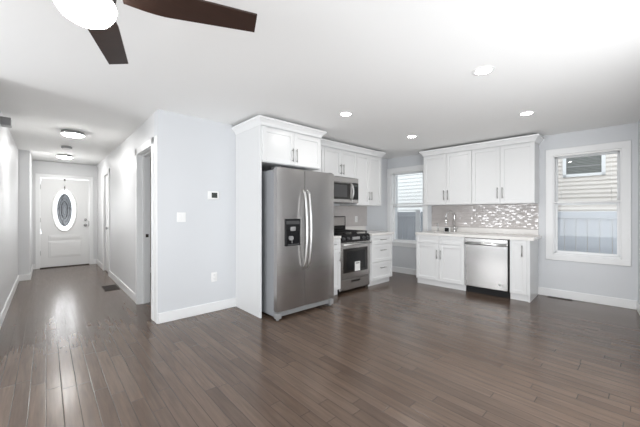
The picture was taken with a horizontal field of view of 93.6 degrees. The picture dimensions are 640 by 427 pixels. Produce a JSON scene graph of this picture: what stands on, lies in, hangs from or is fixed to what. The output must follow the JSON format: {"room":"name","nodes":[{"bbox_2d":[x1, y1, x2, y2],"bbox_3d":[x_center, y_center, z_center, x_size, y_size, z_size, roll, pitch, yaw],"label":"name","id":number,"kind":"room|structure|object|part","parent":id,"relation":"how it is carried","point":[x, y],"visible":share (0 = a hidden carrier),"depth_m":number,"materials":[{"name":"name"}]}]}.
{"room":"open-plan kitchen","nodes":[
{"label":"open-plan kitchen","id":0,"kind":"room"},
{"bbox_2d":[0,111,31,313],"bbox_3d":[-4.713,0.040,4.634,0.275,2.440,5.600,0,0,-42],"label":"wall","id":1,"kind":"structure","parent":0,"point":[15,164],"depth_m":4.62,"materials":[{"name":"white paint"}]},
{"bbox_2d":[0,116,11,127],"bbox_3d":[-3.595,-1.040,3.444,0.085,0.090,0.147,0,0,-42],"label":"door chime","id":2,"kind":"object","parent":1,"relation":"attached to","point":[4,121],"visible":1,"depth_m":3.40,"materials":[{"name":"grey plastic"}]},
{"bbox_2d":[1,117,9,124],"bbox_3d":[-3.548,-1.040,3.392,0.073,0.080,0.008,0,0,-42],"label":"grille","id":3,"kind":"object","parent":2,"relation":"attached to","point":[4,120],"depth_m":3.39,"materials":[{"name":"grey plastic"}]},
{"bbox_2d":[0,264,34,328],"bbox_3d":[-4.637,1.201,4.617,0.170,0.118,5.472,0,0,-41],"label":"baseboard","id":4,"kind":"structure","parent":1,"relation":"attached to","point":[23,277],"depth_m":4.57,"materials":[{"name":"white paint"}]},
{"bbox_2d":[32,160,96,263],"bbox_3d":[-6.077,0.040,7.092,1.570,2.440,0.130,0,0,-42],"label":"wall","id":5,"kind":"structure","parent":0,"point":[42,167],"depth_m":7.08,"materials":[{"name":"white paint"}]},
{"bbox_2d":[35,173,92,268],"bbox_3d":[-6.010,0.185,7.104,1.045,2.150,0.182,0,0,-42],"label":"door","id":6,"kind":"structure","parent":5,"relation":"in","point":[55,247],"depth_m":7.06,"materials":[{"name":"white paint"}]},
{"bbox_3d":[-6.011,-0.070,7.075,0.466,1.026,0.032,0,0,-42],"label":"oval frame","id":7,"kind":"part","parent":6,"relation":"part of","materials":[{"name":"white plastic"}]},
{"bbox_3d":[-6.028,-0.070,7.094,0.250,0.750,0.001,0,0,-42],"label":"bevelled pane","id":8,"kind":"part","parent":6,"relation":"part of","materials":[{"name":"glass"}]},
{"bbox_2d":[97,113,153,292],"bbox_3d":[-3.746,0.040,5.603,0.130,2.440,5.470,0,0,-42],"label":"wall","id":9,"kind":"structure","parent":0,"point":[121,161],"depth_m":5.07,"materials":[{"name":"white paint"}]},
{"bbox_2d":[103,168,109,275],"bbox_3d":[-4.464,0.188,6.296,0.118,2.145,0.880,0,0,-42],"label":"door","id":10,"kind":"structure","parent":9,"relation":"in","point":[107,171],"depth_m":6.34,"materials":[{"name":"white paint"}]},
{"bbox_2d":[93,259,134,301],"bbox_3d":[-4.088,1.201,5.826,0.075,0.118,4.420,0,0,-42],"label":"baseboard","id":11,"kind":"structure","parent":9,"relation":"attached to","point":[126,289],"depth_m":5.12,"materials":[{"name":"white paint"}]},
{"bbox_2d":[135,137,153,320],"bbox_3d":[-2.202,0.185,3.909,0.170,2.150,0.945,0,0,-42],"label":"door frame","id":12,"kind":"structure","parent":9,"relation":"in","point":[143,153],"depth_m":4.17,"materials":[{"name":"white paint"}]},
{"bbox_2d":[150,157,150,266],"bbox_3d":[-1.854,0.040,5.887,3.050,2.440,3.200,0,0,-42],"label":"wall","id":13,"kind":"structure","parent":0,"point":[150,157],"depth_m":6.35,"materials":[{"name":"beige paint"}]},
{"bbox_2d":[154,109,397,312],"bbox_3d":[-0.089,0.040,5.175,4.960,2.440,0.230,0,0,-42],"label":"wall","id":14,"kind":"structure","parent":0,"point":[197,156],"depth_m":3.71,"materials":[{"name":"white paint"}]},
{"bbox_2d":[154,135,157,323],"bbox_3d":[-1.892,0.185,3.463,0.012,2.150,0.125,0,0,-42],"label":"trim","id":15,"kind":"structure","parent":14,"relation":"attached to","point":[156,136],"depth_m":3.42,"materials":[{"name":"white paint"}]},
{"bbox_2d":[177,212,185,221],"bbox_3d":[-1.653,0.050,3.588,0.100,0.115,0.010,0,0,-42],"label":"light switch","id":16,"kind":"object","parent":14,"relation":"attached to","point":[181,216],"visible":1,"depth_m":3.59,"materials":[{"name":"white plastic"}]},
{"bbox_2d":[158,298,235,323],"bbox_3d":[-1.487,1.201,3.735,0.953,0.118,0.015,0,0,-42],"label":"baseboard","id":17,"kind":"structure","parent":14,"relation":"attached to","point":[182,313],"depth_m":3.69,"materials":[{"name":"white paint"}]},
{"bbox_2d":[208,191,218,199],"bbox_3d":[-1.363,-0.225,3.841,0.144,0.104,0.026,0,0,-42],"label":"thermostat","id":18,"kind":"object","parent":14,"relation":"attached to","point":[214,195],"visible":1,"depth_m":3.83,"materials":[{"name":"white plastic"}]},
{"bbox_2d":[211,272,216,281],"bbox_3d":[-1.357,0.820,3.857,0.075,0.118,0.010,0,0,-42],"label":"wall outlet","id":19,"kind":"object","parent":14,"relation":"attached to","point":[214,274],"visible":1,"depth_m":3.85,"materials":[{"name":"white plastic"}]},
{"bbox_2d":[313,145,323,171],"bbox_3d":[-0.193,-0.603,4.740,0.375,0.935,0.448,0,0,-42],"label":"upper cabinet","id":20,"kind":"object","parent":14,"relation":"attached to","point":[322,146],"visible":0.1,"depth_m":4.70,"materials":[{"name":"white paint"}]},
{"bbox_2d":[324,146,355,178],"bbox_3d":[0.228,-0.831,5.124,0.762,0.478,0.448,0,0,-42],"label":"upper cabinet","id":21,"kind":"object","parent":14,"relation":"attached to","point":[338,162],"visible":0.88,"depth_m":4.95,"materials":[{"name":"white paint"}]},
{"bbox_3d":[0.208,-0.821,4.864,0.378,0.435,0.020,0,0,-42],"label":"door","id":22,"kind":"part","parent":21,"relation":"part of","materials":[{"name":"white paint"}]},
{"bbox_2d":[334,176,357,203],"bbox_3d":[0.259,-0.381,5.094,0.755,0.418,0.499,0,0,-42],"label":"microwave oven","id":23,"kind":"object","parent":21,"relation":"attached to","point":[345,189],"visible":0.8,"depth_m":4.99,"materials":[{"name":"grey metal"}]},
{"bbox_3d":[0.600,-0.368,5.167,0.153,0.273,0.030,0,0,-42],"label":"keypad panel","id":24,"kind":"part","parent":23,"relation":"part of","materials":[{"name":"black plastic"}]},
{"bbox_3d":[0.489,-0.821,5.120,0.378,0.435,0.020,0,0,-42],"label":"door","id":25,"kind":"part","parent":21,"relation":"part of","materials":[{"name":"white paint"}]},
{"bbox_2d":[334,206,366,225],"bbox_3d":[0.267,0.060,5.453,1.840,0.386,0.015,0,0,-42],"label":"tile backsplash","id":26,"kind":"structure","parent":14,"relation":"attached to","point":[349,212],"depth_m":5.78,"materials":[{"name":"grey tile"}]},
{"bbox_2d":[320,138,385,157],"bbox_3d":[0.411,-1.099,5.273,1.860,0.087,0.475,0,0,-42],"label":"crown molding","id":27,"kind":"structure","parent":14,"relation":"attached to","point":[324,142],"depth_m":5.09,"materials":[{"name":"white paint"}]},
{"bbox_2d":[340,152,380,205],"bbox_3d":[0.777,-0.603,5.625,0.720,0.935,0.448,0,0,-42],"label":"upper cabinet","id":28,"kind":"object","parent":14,"relation":"attached to","point":[368,167],"visible":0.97,"depth_m":5.46,"materials":[{"name":"white paint"}]},
{"bbox_3d":[0.765,-0.590,5.371,0.357,0.897,0.020,0,0,-42],"label":"door","id":29,"kind":"part","parent":28,"relation":"part of","materials":[{"name":"white paint"}]},
{"bbox_3d":[1.031,-0.590,5.614,0.357,0.897,0.020,0,0,-42],"label":"door","id":30,"kind":"part","parent":28,"relation":"part of","materials":[{"name":"white paint"}]},
{"bbox_2d":[0,264,639,426],"bbox_3d":[-1.461,1.320,3.979,9.200,0.120,11.050,0,0,-42],"label":"floor","id":31,"kind":"structure","parent":0,"point":[401,351],"depth_m":2.59,"materials":[{"name":"brown wood"}]},
{"bbox_2d":[101,284,119,290],"bbox_3d":[-3.526,1.257,5.061,0.205,0.006,0.430,0,0,-42],"label":"floor vent","id":32,"kind":"object","parent":31,"relation":"in","point":[108,287],"visible":1,"depth_m":5.07,"materials":[{"name":"brown metal"}]},
{"bbox_2d":[231,115,326,317],"bbox_3d":[-0.543,0.059,4.123,1.089,2.402,0.710,0,0,-42],"label":"tall cabinet","id":33,"kind":"object","parent":31,"relation":"on","point":[263,143],"visible":1,"depth_m":3.81,"materials":[{"name":"white paint"}]},
{"bbox_3d":[-0.920,0.095,3.835,0.020,2.330,0.628,0,0,-42],"label":"panel","id":34,"kind":"part","parent":33,"relation":"part of","materials":[{"name":"white paint"}]},
{"bbox_3d":[-0.518,-0.830,3.762,0.468,0.417,0.020,0,0,-42],"label":"door","id":35,"kind":"part","parent":33,"relation":"part of","materials":[{"name":"white paint"}]},
{"bbox_3d":[-0.543,-1.099,4.123,1.089,0.087,0.710,0,0,-42],"label":"crown molding","id":36,"kind":"part","parent":33,"relation":"part of","materials":[{"name":"white paint"}]},
{"bbox_3d":[-0.170,-0.830,4.080,0.468,0.417,0.020,0,0,-42],"label":"door","id":37,"kind":"part","parent":33,"relation":"part of","materials":[{"name":"white paint"}]},
{"bbox_2d":[262,166,333,320],"bbox_3d":[-0.388,0.356,4.054,0.932,1.807,0.884,0,0,-42],"label":"refrigerator","id":38,"kind":"object","parent":31,"relation":"on","point":[298,205],"visible":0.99,"depth_m":3.69,"materials":[{"name":"grey metal"}]},
{"bbox_3d":[-0.363,0.310,3.644,0.416,1.690,0.075,0,0,-42],"label":"freezer door","id":39,"kind":"part","parent":38,"relation":"part of","materials":[{"name":"silver metal"}]},
{"bbox_3d":[-0.327,0.232,3.621,0.226,0.324,0.014,0,0,-42],"label":"dispenser panel","id":40,"kind":"part","parent":38,"relation":"part of","materials":[{"name":"black plastic"}]},
{"bbox_3d":[-0.181,0.200,3.713,0.027,0.985,0.100,0,0,-42],"label":"handle","id":41,"kind":"part","parent":38,"relation":"part of","materials":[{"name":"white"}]},
{"bbox_3d":[-0.132,0.200,3.758,0.027,0.985,0.100,0,0,-42],"label":"handle","id":42,"kind":"part","parent":38,"relation":"part of","materials":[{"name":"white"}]},
{"bbox_3d":[-0.016,0.310,3.959,0.510,1.690,0.075,0,0,-42],"label":"fridge door","id":43,"kind":"part","parent":38,"relation":"part of","materials":[{"name":"silver metal"}]},
{"bbox_2d":[334,239,340,294],"bbox_3d":[-0.032,0.824,4.708,0.365,0.872,0.714,0,0,-42],"label":"base cabinet","id":44,"kind":"object","parent":31,"relation":"on","point":[337,242],"visible":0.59,"depth_m":4.56,"materials":[{"name":"white paint"}]},
{"bbox_3d":[0.178,0.469,4.478,0.356,0.150,0.020,0,0,-42],"label":"drawer","id":45,"kind":"part","parent":44,"relation":"part of","materials":[{"name":"white paint"}]},
{"bbox_2d":[334,216,371,293],"bbox_3d":[0.392,0.660,5.075,0.735,1.200,0.676,0,0,-42],"label":"gas range","id":46,"kind":"object","parent":31,"relation":"on","point":[355,246],"visible":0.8,"depth_m":4.88,"materials":[{"name":"silver metal"}]},
{"bbox_3d":[0.202,0.150,5.283,0.675,0.150,0.011,0,0,-42],"label":"backguard trim","id":47,"kind":"part","parent":46,"relation":"part of","materials":[{"name":"silver metal"}]},
{"bbox_2d":[334,232,368,235],"bbox_3d":[0.365,0.354,5.104,0.735,0.022,0.595,0,0,-42],"label":"cooktop","id":48,"kind":"object","parent":46,"relation":"in","point":[344,233],"depth_m":4.92,"materials":[{"name":"black metal"}]},
{"bbox_3d":[0.568,1.130,4.882,0.727,0.170,0.028,0,0,-42],"label":"storage drawer","id":49,"kind":"part","parent":46,"relation":"part of","materials":[{"name":"silver metal"}]},
{"bbox_2d":[337,240,371,292],"bbox_3d":[0.392,0.797,5.075,0.735,0.865,0.676,0,0,-42],"label":"oven","id":50,"kind":"object","parent":46,"relation":"in","point":[355,254],"depth_m":4.84,"materials":[{"name":"grey metal"}]},
{"bbox_3d":[0.559,0.405,4.891,0.735,0.099,0.064,0,0,-42],"label":"control panel","id":51,"kind":"part","parent":46,"relation":"part of","materials":[{"name":"black metal"}]},
{"bbox_2d":[368,234,391,286],"bbox_3d":[0.887,0.824,5.545,0.610,0.872,0.714,0,0,-42],"label":"base cabinet","id":52,"kind":"object","parent":31,"relation":"on","point":[381,245],"visible":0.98,"depth_m":5.29,"materials":[{"name":"white paint"}]},
{"bbox_2d":[359,230,393,235],"bbox_3d":[0.893,0.368,5.569,0.655,0.040,0.686,0,0,-42],"label":"countertop","id":53,"kind":"structure","parent":52,"relation":"on","point":[372,233],"depth_m":5.37,"materials":[{"name":"white stone"}]},
{"bbox_2d":[345,226,365,229],"bbox_3d":[0.668,0.301,5.816,0.655,0.092,0.018,0,0,-42],"label":"backsplash","id":54,"kind":"structure","parent":53,"relation":"on","point":[347,227],"depth_m":5.84,"materials":[{"name":"white stone"}]},
{"bbox_3d":[1.096,1.006,5.315,0.601,0.304,0.020,0,0,-42],"label":"drawer","id":55,"kind":"part","parent":52,"relation":"part of","materials":[{"name":"white paint"}]},
{"bbox_3d":[1.096,0.699,5.315,0.601,0.299,0.020,0,0,-42],"label":"drawer","id":56,"kind":"part","parent":52,"relation":"part of","materials":[{"name":"white paint"}]},
{"bbox_3d":[1.096,0.469,5.315,0.601,0.150,0.020,0,0,-42],"label":"drawer","id":57,"kind":"part","parent":52,"relation":"part of","materials":[{"name":"white paint"}]},
{"bbox_2d":[416,235,465,290],"bbox_3d":[2.235,0.824,5.327,0.832,0.872,0.672,0,0,45],"label":"base cabinet","id":58,"kind":"object","parent":31,"relation":"on","point":[440,260],"visible":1,"depth_m":5.09,"materials":[{"name":"white paint"}]},
{"bbox_3d":[1.884,0.459,5.266,0.410,0.130,0.020,0,0,45],"label":"drawer","id":59,"kind":"part","parent":58,"relation":"part of","materials":[{"name":"white paint"}]},
{"bbox_3d":[1.884,0.844,5.266,0.410,0.629,0.020,0,0,45],"label":"door","id":60,"kind":"part","parent":58,"relation":"part of","materials":[{"name":"white paint"}]},
{"bbox_3d":[2.177,0.459,4.975,0.410,0.130,0.020,0,0,45],"label":"drawer","id":61,"kind":"part","parent":58,"relation":"part of","materials":[{"name":"white paint"}]},
{"bbox_3d":[2.177,0.844,4.975,0.410,0.629,0.020,0,0,45],"label":"door","id":62,"kind":"part","parent":58,"relation":"part of","materials":[{"name":"white paint"}]},
{"bbox_2d":[415,231,541,240],"bbox_3d":[2.566,0.367,5.018,1.760,0.042,0.645,0,0,45],"label":"countertop","id":63,"kind":"structure","parent":58,"relation":"on","point":[434,233],"depth_m":4.77,"materials":[{"name":"white stone"}]},
{"bbox_2d":[444,227,449,231],"bbox_3d":[2.320,0.303,5.488,0.100,0.085,0.048,0,0,45],"label":"box","id":64,"kind":"object","parent":63,"relation":"on","point":[446,229],"visible":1,"depth_m":5.47,"materials":[{"name":"white plastic"}]},
{"bbox_2d":[445,211,457,231],"bbox_3d":[2.379,0.152,5.454,0.234,0.388,0.112,0,0,8],"label":"kitchen faucet","id":65,"kind":"object","parent":63,"relation":"on","point":[454,227],"visible":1,"depth_m":5.45,"materials":[{"name":"silver metal"}]},
{"bbox_2d":[431,226,537,234],"bbox_3d":[2.775,0.303,5.250,1.700,0.086,0.018,0,0,45],"label":"backsplash","id":66,"kind":"structure","parent":63,"relation":"on","point":[433,228],"depth_m":5.09,"materials":[{"name":"white stone"}]},
{"bbox_2d":[465,237,509,297],"bbox_3d":[2.730,0.825,4.793,0.612,0.870,0.652,0,0,45],"label":"dishwasher","id":67,"kind":"object","parent":31,"relation":"on","point":[487,261],"visible":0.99,"depth_m":4.58,"materials":[{"name":"silver metal"}]},
{"bbox_3d":[2.512,0.475,4.583,0.576,0.043,0.048,0,0,45],"label":"handle","id":68,"kind":"part","parent":67,"relation":"part of","materials":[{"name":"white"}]},
{"bbox_3d":[2.587,1.210,4.648,0.594,0.100,0.025,0,0,45],"label":"kick plate","id":69,"kind":"part","parent":67,"relation":"part of","materials":[{"name":"black plastic"}]},
{"bbox_2d":[508,240,509,291],"bbox_3d":[2.762,0.776,4.823,0.608,0.768,0.565,0,0,45],"label":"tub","id":70,"kind":"object","parent":67,"relation":"in","point":[508,240],"depth_m":4.41,"materials":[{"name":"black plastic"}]},
{"bbox_2d":[510,240,537,302],"bbox_3d":[3.060,0.824,4.508,0.246,0.872,0.672,0,0,45],"label":"base cabinet","id":71,"kind":"object","parent":31,"relation":"on","point":[523,254],"visible":0.96,"depth_m":4.32,"materials":[{"name":"white paint"}]},
{"bbox_3d":[2.844,0.776,4.312,0.205,0.765,0.020,0,0,45],"label":"door","id":72,"kind":"part","parent":71,"relation":"part of","materials":[{"name":"white paint"}]},
{"bbox_3d":[3.159,0.824,4.446,0.018,0.872,0.621,0,0,45],"label":"panel","id":73,"kind":"part","parent":71,"relation":"part of","materials":[{"name":"white paint"}]},
{"bbox_2d":[548,296,571,300],"bbox_3d":[3.532,1.257,4.431,0.280,0.006,0.070,0,0,45],"label":"floor vent","id":74,"kind":"object","parent":31,"relation":"in","point":[548,296],"visible":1,"depth_m":4.41,"materials":[{"name":"brown metal"}]},
{"bbox_2d":[0,0,639,165],"bbox_3d":[-1.461,-1.216,3.979,9.200,0.128,11.050,0,0,-42],"label":"ceiling","id":75,"kind":"structure","parent":0,"point":[402,68],"depth_m":2.49,"materials":[{"name":"white paint"}]},
{"bbox_2d":[56,154,72,158],"bbox_3d":[-5.211,-1.149,6.142,0.260,0.063,0.260,0,0,-42],"label":"flush ceiling light","id":76,"kind":"object","parent":75,"relation":"attached to","point":[63,156],"visible":1,"depth_m":6.07,"materials":[{"name":"white glass"}]},
{"bbox_2d":[57,156,71,158],"bbox_3d":[-5.211,-1.129,6.142,0.252,0.024,0.252,0,0,-42],"label":"diffuser","id":77,"kind":"object","parent":76,"relation":"attached to","point":[63,157],"depth_m":6.09,"materials":[{"name":"white glass"}]},
{"bbox_2d":[61,146,71,149],"bbox_3d":[-4.448,-1.136,5.282,0.150,0.058,0.150,0,0,-42],"label":"smoke detector","id":78,"kind":"object","parent":75,"relation":"attached to","point":[62,147],"visible":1,"depth_m":5.24,"materials":[{"name":"grey plastic"}]},
{"bbox_2d":[61,130,84,137],"bbox_3d":[-3.527,-1.123,4.294,0.260,0.063,0.260,0,0,-42],"label":"flush ceiling light","id":79,"kind":"object","parent":75,"relation":"attached to","point":[69,133],"visible":1,"depth_m":4.23,"materials":[{"name":"white glass"}]},
{"bbox_2d":[61,133,83,137],"bbox_3d":[-3.527,-1.104,4.294,0.252,0.024,0.252,0,0,-42],"label":"diffuser","id":80,"kind":"object","parent":79,"relation":"attached to","point":[75,135],"depth_m":4.25,"materials":[{"name":"white glass"}]},
{"bbox_2d":[53,0,256,63],"bbox_3d":[-0.925,-0.964,1.187,1.037,0.433,0.969,0,0,23],"label":"ceiling fan","id":81,"kind":"object","parent":75,"relation":"hanging from","point":[98,16],"visible":1,"depth_m":1.31,"materials":[{"name":"brown wood"}]},
{"bbox_3d":[-0.925,-0.799,1.187,0.206,0.105,0.206,0,0,-42],"label":"lamp shade","id":82,"kind":"part","parent":81,"relation":"part of","materials":[{"name":"white glass"}]},
{"bbox_3d":[-1.086,-0.890,1.543,0.126,0.037,0.542,0,0,-24],"label":"blade","id":83,"kind":"part","parent":81,"relation":"part of","materials":[{"name":"brown wood"}]},
{"bbox_3d":[-0.557,-0.890,1.320,0.542,0.037,0.126,0,0,-20],"label":"blade","id":84,"kind":"part","parent":81,"relation":"part of","materials":[{"name":"brown wood"}]},
{"bbox_2d":[339,112,352,116],"bbox_3d":[0.308,-1.174,3.582,0.172,0.012,0.172,0,0,-42],"label":"recessed light","id":85,"kind":"object","parent":75,"relation":"in","point":[345,114],"visible":1,"depth_m":3.57,"materials":[{"name":"white plastic"}]},
{"bbox_2d":[472,66,494,75],"bbox_3d":[1.355,-1.174,2.493,0.172,0.012,0.172,0,0,-42],"label":"recessed light","id":86,"kind":"object","parent":75,"relation":"in","point":[483,70],"visible":1,"depth_m":2.48,"materials":[{"name":"white plastic"}]},
{"bbox_2d":[518,111,535,115],"bbox_3d":[2.444,-1.174,3.553,0.172,0.012,0.172,0,0,-42],"label":"recessed light","id":87,"kind":"object","parent":75,"relation":"in","point":[525,113],"visible":1,"depth_m":3.54,"materials":[{"name":"white plastic"}]},
{"bbox_2d":[387,122,637,300],"bbox_3d":[2.911,0.040,5.245,4.700,2.440,0.160,0,0,45],"label":"wall","id":88,"kind":"structure","parent":0,"point":[616,281],"depth_m":4.31,"materials":[{"name":"white paint"}]},
{"bbox_2d":[387,165,427,247],"bbox_3d":[1.834,-0.127,6.275,0.912,1.658,0.195,0,0,45],"label":"window","id":89,"kind":"structure","parent":88,"relation":"in","point":[391,184],"depth_m":6.45,"materials":[{"name":"white paint"}]},
{"bbox_3d":[1.850,-0.125,6.291,0.740,1.490,0.150,0,0,45],"label":"frame","id":90,"kind":"part","parent":89,"relation":"part of","materials":[{"name":"white plastic"}]},
{"bbox_3d":[1.788,0.619,6.229,0.840,0.022,0.065,0,0,45],"label":"sill","id":91,"kind":"part","parent":89,"relation":"part of","materials":[{"name":"white paint"}]},
{"bbox_2d":[391,170,422,204],"bbox_3d":[1.808,-0.521,6.242,0.758,0.693,0.044,0,0,45],"label":"window blind","id":92,"kind":"object","parent":89,"relation":"attached to","point":[414,171],"visible":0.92,"depth_m":6.20,"materials":[{"name":"white plastic"}]},
{"bbox_3d":[1.807,-0.186,6.241,0.758,0.022,0.042,0,0,45],"label":"rail","id":93,"kind":"part","parent":92,"relation":"part of","materials":[{"name":"white plastic"}]},
{"bbox_3d":[1.855,0.220,6.296,0.704,0.760,0.034,0,0,45],"label":"sash","id":94,"kind":"part","parent":89,"relation":"part of","materials":[{"name":"white plastic"}]},
{"bbox_3d":[1.880,-0.486,6.321,0.704,0.732,0.034,0,0,45],"label":"sash","id":95,"kind":"part","parent":89,"relation":"part of","materials":[{"name":"white plastic"}]},
{"bbox_2d":[424,150,474,205],"bbox_3d":[2.341,-0.608,5.427,0.842,0.925,0.380,0,0,45],"label":"upper cabinet","id":96,"kind":"object","parent":88,"relation":"attached to","point":[447,176],"visible":0.99,"depth_m":5.29,"materials":[{"name":"white paint"}]},
{"bbox_3d":[2.089,-0.598,5.473,0.415,0.892,0.020,0,0,45],"label":"door","id":97,"kind":"part","parent":96,"relation":"part of","materials":[{"name":"white paint"}]},
{"bbox_3d":[2.388,-0.598,5.177,0.421,0.892,0.020,0,0,45],"label":"door","id":98,"kind":"part","parent":96,"relation":"part of","materials":[{"name":"white paint"}]},
{"bbox_2d":[432,204,538,229],"bbox_3d":[2.777,0.058,5.252,1.700,0.400,0.015,0,0,45],"label":"tile backsplash","id":99,"kind":"structure","parent":88,"relation":"attached to","point":[504,216],"depth_m":5.13,"materials":[{"name":"grey tile"}]},
{"bbox_2d":[472,141,538,204],"bbox_3d":[2.949,-0.608,4.824,0.866,0.925,0.380,0,0,45],"label":"upper cabinet","id":100,"kind":"object","parent":88,"relation":"attached to","point":[505,174],"visible":1,"depth_m":4.67,"materials":[{"name":"white paint"}]},
{"bbox_2d":[419,134,543,156],"bbox_3d":[2.640,-1.099,5.112,1.836,0.087,0.407,0,0,45],"label":"crown molding","id":101,"kind":"structure","parent":100,"relation":"attached to","point":[537,138],"depth_m":4.83,"materials":[{"name":"white paint"}]},
{"bbox_3d":[2.688,-0.598,4.879,0.415,0.892,0.020,0,0,45],"label":"door","id":102,"kind":"part","parent":100,"relation":"part of","materials":[{"name":"white paint"}]},
{"bbox_3d":[2.995,-0.598,4.574,0.445,0.892,0.020,0,0,45],"label":"door","id":103,"kind":"part","parent":100,"relation":"part of","materials":[{"name":"white paint"}]},
{"bbox_2d":[392,266,635,309],"bbox_3d":[2.800,1.201,5.232,3.760,0.118,0.015,0,0,45],"label":"baseboard","id":104,"kind":"structure","parent":88,"relation":"attached to","point":[605,300],"depth_m":4.29,"materials":[{"name":"white paint"}]},
{"bbox_2d":[546,140,630,265],"bbox_3d":[3.819,-0.127,4.321,0.907,1.658,0.172,0,0,45],"label":"window","id":105,"kind":"structure","parent":88,"relation":"in","point":[624,155],"depth_m":4.19,"materials":[{"name":"white paint"}]},
{"bbox_2d":[553,148,621,202],"bbox_3d":[3.784,-0.508,4.279,0.753,0.720,0.044,0,0,45],"label":"window blind","id":106,"kind":"object","parent":105,"relation":"attached to","point":[619,149],"visible":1,"depth_m":4.26,"materials":[{"name":"white plastic"}]},
{"bbox_3d":[3.584,-0.499,4.464,0.002,0.682,0.002,0,0,45],"label":"lift cord","id":107,"kind":"part","parent":106,"relation":"part of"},
{"bbox_3d":[3.784,-0.159,4.278,0.753,0.022,0.042,0,0,45],"label":"rail","id":108,"kind":"part","parent":106,"relation":"part of","materials":[{"name":"white plastic"}]},
{"bbox_3d":[3.964,-0.499,4.087,0.002,0.682,0.002,0,0,45],"label":"lift cord","id":109,"kind":"part","parent":106,"relation":"part of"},
{"bbox_3d":[3.856,-0.486,4.359,0.699,0.732,0.034,0,0,45],"label":"sash","id":110,"kind":"part","parent":105,"relation":"part of","materials":[{"name":"white plastic"}]},
{"bbox_3d":[3.832,0.220,4.334,0.699,0.760,0.034,0,0,45],"label":"sash","id":111,"kind":"part","parent":105,"relation":"part of","materials":[{"name":"white plastic"}]},
{"bbox_2d":[638,120,639,303],"bbox_3d":[1.461,0.040,0.710,0.121,2.440,9.050,0,0,41],"label":"wall","id":112,"kind":"structure","parent":0,"point":[639,120],"depth_m":3.80,"materials":[{"name":"white paint"}]},
{"bbox_2d":[636,301,639,314],"bbox_3d":[1.361,1.202,0.697,0.015,0.115,8.500,0,0,41],"label":"baseboard","id":113,"kind":"structure","parent":112,"relation":"attached to","point":[637,302],"depth_m":3.82,"materials":[{"name":"white paint"}]},
{"label":"outside","id":114,"kind":"structure","parent":0,"visible":0},
{"bbox_3d":[-1.085,1.660,7.129,20.000,0.700,28.000,0,0,-42],"label":"ground","id":115,"kind":"structure","parent":114,"visible":0},
{"bbox_2d":[398,173,422,211],"bbox_3d":[1.933,-0.700,10.789,8.700,5.120,0.550,0,0,45],"label":"neighbor house","id":116,"kind":"structure","parent":115,"relation":"on","point":[407,193],"depth_m":9.86,"materials":[{"name":"white plastic"}]},
{"bbox_2d":[398,209,616,253],"bbox_3d":[3.277,0.885,6.594,8.518,1.950,0.120,0,0,45],"label":"vinyl fence","id":117,"kind":"object","parent":115,"relation":"on","point":[409,223],"visible":0.02,"depth_m":5.30,"materials":[{"name":"white plastic"}]},
{"bbox_3d":[2.440,0.885,7.425,0.120,1.950,0.120,0,0,45],"label":"post","id":118,"kind":"part","parent":117,"relation":"part of","materials":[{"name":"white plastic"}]},
{"bbox_3d":[3.274,0.035,6.604,8.500,0.130,0.060,0,0,45],"label":"rail","id":119,"kind":"part","parent":117,"relation":"part of","materials":[{"name":"white plastic"}]},
{"bbox_2d":[558,154,616,253],"bbox_3d":[5.985,-0.700,4.793,5.100,5.120,0.550,0,0,45],"label":"neighbor house","id":120,"kind":"structure","parent":115,"relation":"on","point":[604,194],"depth_m":5.73,"materials":[{"name":"beige plastic"}]},
{"bbox_3d":[5.059,-0.943,5.776,0.510,0.365,0.008,0,0,45],"label":"pane","id":121,"kind":"part","parent":120,"relation":"part of","materials":[{"name":"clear glass"}]}
]}

